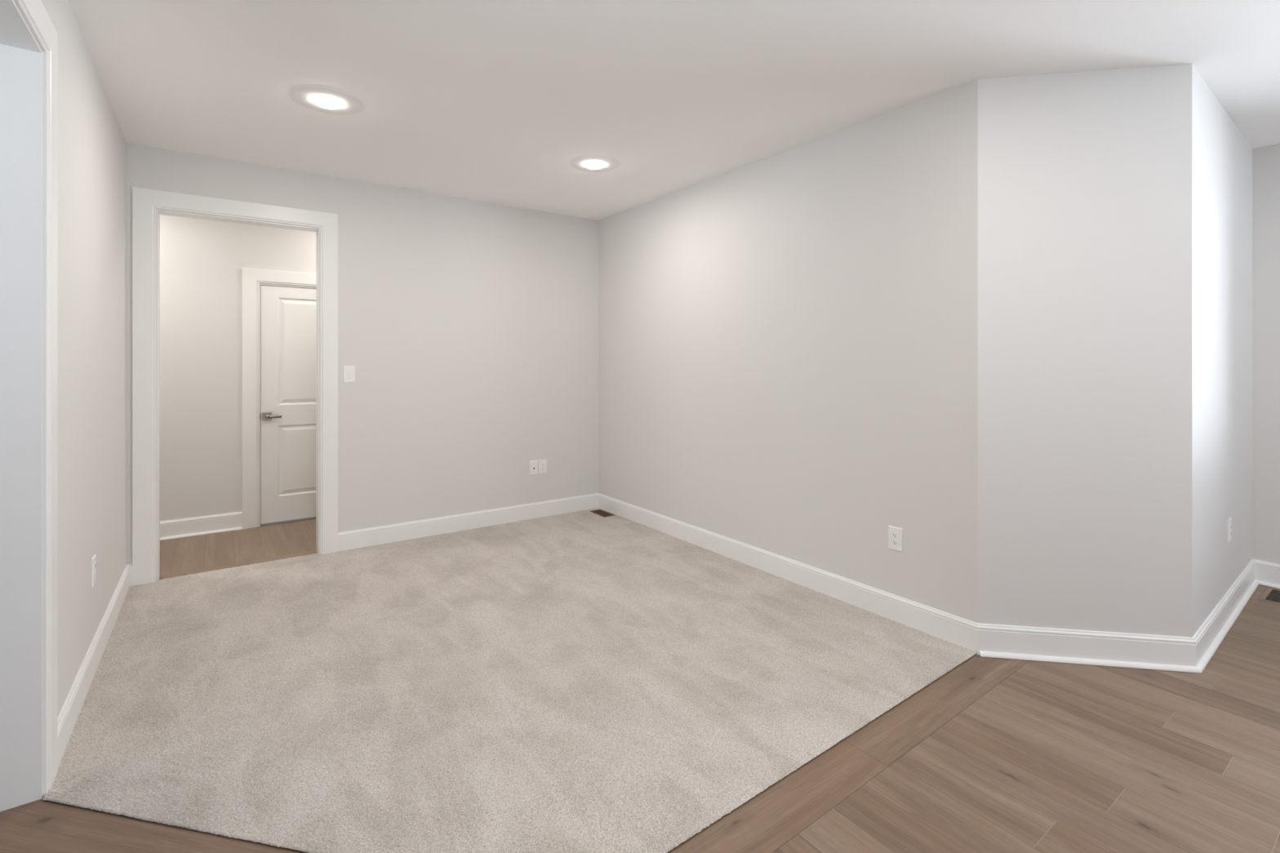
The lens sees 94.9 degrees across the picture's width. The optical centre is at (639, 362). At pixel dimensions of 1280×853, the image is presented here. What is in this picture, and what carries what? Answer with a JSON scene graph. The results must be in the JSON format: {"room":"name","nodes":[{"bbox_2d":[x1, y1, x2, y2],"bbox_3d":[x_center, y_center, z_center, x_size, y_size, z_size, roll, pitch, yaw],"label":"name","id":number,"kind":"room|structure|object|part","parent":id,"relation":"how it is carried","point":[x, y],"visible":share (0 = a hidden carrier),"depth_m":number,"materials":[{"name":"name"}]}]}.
{"room":"empty living room","nodes":[
{"label":"empty living room","id":0,"kind":"room"},
{"bbox_2d":[13,0,126,715],"bbox_3d":[-0.588,0.018,-0.071,0.128,2.737,8.972,0,0,-36],"label":"wall","id":1,"kind":"structure","parent":0,"point":[92,143],"depth_m":2.50,"materials":[{"name":"white paint"}]},
{"bbox_2d":[0,0,57,811],"bbox_3d":[-1.554,0.141,1.273,0.163,2.493,1.616,0,0,-36],"label":"trim","id":2,"kind":"structure","parent":1,"relation":"attached to","point":[28,72],"depth_m":1.85,"materials":[{"name":"white wood"}]},
{"bbox_2d":[57,564,129,767],"bbox_3d":[-2.558,1.315,2.792,0.014,0.144,2.024,0,0,-36],"label":"baseboard","id":3,"kind":"structure","parent":1,"relation":"attached to","point":[69,713],"depth_m":2.48,"materials":[{"name":"white wood"}]},
{"bbox_2d":[91,554,96,586],"bbox_3d":[-2.453,0.935,2.642,0.008,0.124,0.080,0,0,-36],"label":"wall outlet","id":4,"kind":"object","parent":1,"relation":"attached to","point":[94,558],"visible":1,"depth_m":2.63,"materials":[{"name":"white plastic"}]},
{"bbox_2d":[160,214,315,521],"bbox_3d":[-3.022,0.018,5.191,4.306,2.737,0.128,0,0,-36],"label":"wall","id":5,"kind":"structure","parent":0,"point":[202,262],"depth_m":4.76,"materials":[{"name":"white paint"}]},
{"bbox_2d":[160,511,242,540],"bbox_3d":[-3.964,1.315,4.415,1.614,0.144,0.034,0,0,-36],"label":"baseboard","id":6,"kind":"structure","parent":5,"relation":"attached to","point":[217,523],"depth_m":4.72,"materials":[{"name":"white wood"}]},
{"bbox_3d":[-3.960,1.376,4.409,1.614,0.019,0.019,0,0,-36],"label":"shoe moulding","id":7,"kind":"part","parent":6,"relation":"part of","materials":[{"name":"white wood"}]},
{"bbox_2d":[242,267,315,528],"bbox_3d":[-2.945,0.300,5.236,1.000,2.173,0.146,0,0,-36],"label":"trim","id":8,"kind":"structure","parent":5,"relation":"attached to","point":[252,278],"depth_m":4.93,"materials":[{"name":"white wood"}]},
{"bbox_2d":[260,284,315,525],"bbox_3d":[-2.902,0.364,5.183,0.745,2.039,0.107,0,0,-36],"label":"door","id":9,"kind":"structure","parent":5,"relation":"in","point":[287,314],"depth_m":5.10,"materials":[{"name":"white wood"}]},
{"bbox_3d":[-3.108,0.458,4.987,0.116,0.030,0.018,0,0,-36],"label":"lever","id":10,"kind":"part","parent":9,"relation":"part of","materials":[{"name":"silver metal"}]},
{"bbox_2d":[126,142,598,564],"bbox_3d":[-1.813,0.018,4.652,3.651,2.737,0.128,0,0,-36],"label":"wall","id":11,"kind":"structure","parent":0,"point":[468,328],"depth_m":4.72,"materials":[{"name":"white paint"}]},
{"bbox_2d":[128,564,132,586],"bbox_3d":[-3.139,1.315,3.612,0.027,0.144,0.014,0,0,-36],"label":"baseboard","id":12,"kind":"structure","parent":11,"relation":"attached to","point":[130,566],"depth_m":3.61,"materials":[{"name":"white wood"}]},
{"bbox_2d":[132,186,337,586],"bbox_3d":[-2.707,0.153,4.010,1.138,2.468,0.163,0,0,-36],"label":"trim","id":13,"kind":"structure","parent":11,"relation":"attached to","point":[147,203],"depth_m":3.77,"materials":[{"name":"white wood"}]},
{"bbox_2d":[342,365,355,382],"bbox_3d":[-2.141,0.087,4.326,0.080,0.124,0.019,0,0,-36],"label":"light switch","id":14,"kind":"object","parent":11,"relation":"attached to","point":[348,371],"visible":1,"depth_m":4.33,"materials":[{"name":"white plastic"}]},
{"bbox_2d":[337,493,598,551],"bbox_3d":[-1.298,1.315,4.934,2.230,0.144,0.014,0,0,-36],"label":"baseboard","id":15,"kind":"structure","parent":11,"relation":"attached to","point":[366,537],"depth_m":4.80,"materials":[{"name":"white wood"}]},
{"bbox_2d":[529,460,537,475],"bbox_3d":[-0.938,0.931,5.196,0.080,0.124,0.010,0,0,-36],"label":"jack plate","id":16,"kind":"object","parent":11,"relation":"attached to","point":[534,464],"visible":1,"depth_m":5.19,"materials":[{"name":"white plastic"}]},
{"bbox_2d":[538,459,546,474],"bbox_3d":[-0.868,0.931,5.247,0.080,0.124,0.008,0,0,-36],"label":"wall outlet","id":17,"kind":"object","parent":11,"relation":"attached to","point":[542,463],"visible":1,"depth_m":5.25,"materials":[{"name":"white plastic"}]},
{"bbox_2d":[0,518,1279,852],"bbox_3d":[0.326,1.447,1.342,9.147,0.120,10.800,0,0,-36],"label":"floor","id":18,"kind":"structure","parent":0,"point":[991,755],"depth_m":1.97,"materials":[{"name":"brown wood"}]},
{"bbox_2d":[42,507,976,852],"bbox_3d":[-0.771,1.379,3.202,3.391,0.018,3.511,0,0,-36],"label":"carpet","id":19,"kind":"object","parent":18,"relation":"on","point":[584,681],"visible":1,"depth_m":2.43,"materials":[{"name":"beige carpet"}]},
{"bbox_2d":[589,509,614,517],"bbox_3d":[-0.344,1.375,5.359,0.116,0.004,0.258,0,0,-36],"label":"floor vent","id":20,"kind":"object","parent":19,"relation":"on","point":[599,512],"visible":1,"depth_m":5.36,"materials":[{"name":"brown metal"}]},
{"bbox_2d":[591,510,612,516],"bbox_3d":[-0.344,1.376,5.359,0.096,0.003,0.238,0,0,-36],"label":"grille","id":21,"kind":"object","parent":20,"relation":"attached to","point":[601,513],"depth_m":5.36,"materials":[{"name":"brown metal"}]},
{"bbox_2d":[1257,587,1279,604],"bbox_3d":[3.780,1.384,3.470,0.293,0.004,0.144,0,0,-36],"label":"floor vent","id":22,"kind":"object","parent":18,"relation":"on","point":[1273,595],"visible":1,"depth_m":3.48,"materials":[{"name":"brown"}]},
{"bbox_2d":[1265,589,1279,602],"bbox_3d":[3.780,1.385,3.470,0.265,0.003,0.092,0,0,-36],"label":"grille","id":23,"kind":"object","parent":22,"relation":"attached to","point":[1271,595],"depth_m":3.49,"materials":[{"name":"brown metal"}]},
{"bbox_2d":[67,0,1279,220],"bbox_3d":[0.342,-1.410,1.323,9.100,0.120,10.750,0,0,-36],"label":"ceiling","id":24,"kind":"structure","parent":0,"point":[492,101],"depth_m":2.73,"materials":[{"name":"white paint"}]},
{"bbox_2d":[290,85,363,114],"bbox_3d":[-1.611,-1.336,3.029,0.330,0.028,0.330,0,0,-36],"label":"recessed light","id":25,"kind":"object","parent":24,"relation":"in","point":[322,99],"visible":1,"depth_m":3.00,"materials":[{"name":"white paint"}]},
{"bbox_2d":[569,155,618,171],"bbox_3d":[-0.310,-1.336,3.988,0.330,0.028,0.330,0,0,-36],"label":"recessed light","id":26,"kind":"object","parent":24,"relation":"in","point":[586,162],"visible":1,"depth_m":3.95,"materials":[{"name":"white paint"}]},
{"bbox_2d":[598,79,977,622],"bbox_3d":[0.658,0.018,4.232,0.128,2.737,3.438,0,0,-36],"label":"wall","id":27,"kind":"structure","parent":0,"point":[788,340],"depth_m":3.53,"materials":[{"name":"white paint"}]},
{"bbox_2d":[597,493,977,654],"bbox_3d":[0.602,1.315,4.188,0.014,0.144,3.444,0,0,-36],"label":"baseboard","id":28,"kind":"structure","parent":27,"relation":"attached to","point":[953,628],"depth_m":3.52,"materials":[{"name":"white wood"}]},
{"bbox_2d":[888,525,902,551],"bbox_3d":[1.362,0.941,3.136,0.008,0.124,0.080,0,0,-36],"label":"wall outlet","id":29,"kind":"object","parent":27,"relation":"attached to","point":[895,534],"visible":1,"depth_m":3.13,"materials":[{"name":"white plastic"}]},
{"bbox_2d":[891,532,897,537],"bbox_3d":[1.360,0.921,3.134,0.002,0.027,0.034,0,0,-36],"label":"receptacle","id":30,"kind":"object","parent":29,"relation":"attached to","point":[894,535],"depth_m":3.14,"materials":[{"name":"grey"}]},
{"bbox_2d":[891,539,897,545],"bbox_3d":[1.360,0.961,3.134,0.002,0.027,0.034,0,0,-36],"label":"receptacle","id":31,"kind":"object","parent":29,"relation":"attached to","point":[894,542],"depth_m":3.13,"materials":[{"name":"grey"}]},
{"bbox_2d":[977,63,1191,637],"bbox_3d":[2.062,0.018,2.790,0.897,2.737,0.128,0,0,9],"label":"wall","id":32,"kind":"structure","parent":0,"point":[1085,178],"depth_m":2.72,"materials":[{"name":"white paint"}]},
{"bbox_2d":[977,623,1201,673],"bbox_3d":[2.054,1.315,2.709,0.918,0.144,0.034,0,0,9],"label":"baseboard","id":33,"kind":"structure","parent":32,"relation":"attached to","point":[1135,651],"depth_m":2.71,"materials":[{"name":"white wood"}]},
{"bbox_3d":[2.055,1.376,2.702,0.912,0.019,0.019,0,0,9],"label":"shoe moulding","id":34,"kind":"part","parent":33,"relation":"part of","materials":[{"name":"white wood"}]},
{"bbox_2d":[1191,63,1252,637],"bbox_3d":[3.143,0.018,3.235,1.736,2.737,0.128,0,0,-38],"label":"wall","id":35,"kind":"structure","parent":0,"point":[1222,157],"depth_m":3.03,"materials":[{"name":"white paint"}]},
{"bbox_2d":[1192,559,1258,672],"bbox_3d":[3.187,1.315,3.167,1.750,0.144,0.034,0,0,-38],"label":"baseboard","id":36,"kind":"structure","parent":35,"relation":"attached to","point":[1208,637],"depth_m":3.04,"materials":[{"name":"white wood"}]},
{"bbox_2d":[1227,517,1231,542],"bbox_3d":[3.234,0.917,3.220,0.080,0.124,0.008,0,0,-38],"label":"wall outlet","id":37,"kind":"object","parent":35,"relation":"attached to","point":[1229,520],"visible":1,"depth_m":3.20,"materials":[{"name":"white plastic"}]},
{"bbox_2d":[1252,142,1279,564],"bbox_3d":[5.369,0.018,1.738,0.128,2.737,5.214,0,0,-36],"label":"wall","id":38,"kind":"structure","parent":0,"point":[1265,159],"depth_m":3.66,"materials":[{"name":"white paint"}]},
{"bbox_2d":[1253,559,1279,588],"bbox_3d":[5.303,1.315,1.691,0.034,0.144,4.958,0,0,-36],"label":"baseboard","id":39,"kind":"structure","parent":38,"relation":"attached to","point":[1267,574],"depth_m":3.65,"materials":[{"name":"white wood"}]},
{"bbox_3d":[5.297,1.376,1.687,0.019,0.019,4.928,0,0,-36],"label":"shoe moulding","id":40,"kind":"part","parent":39,"relation":"part of","materials":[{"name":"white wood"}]}
]}

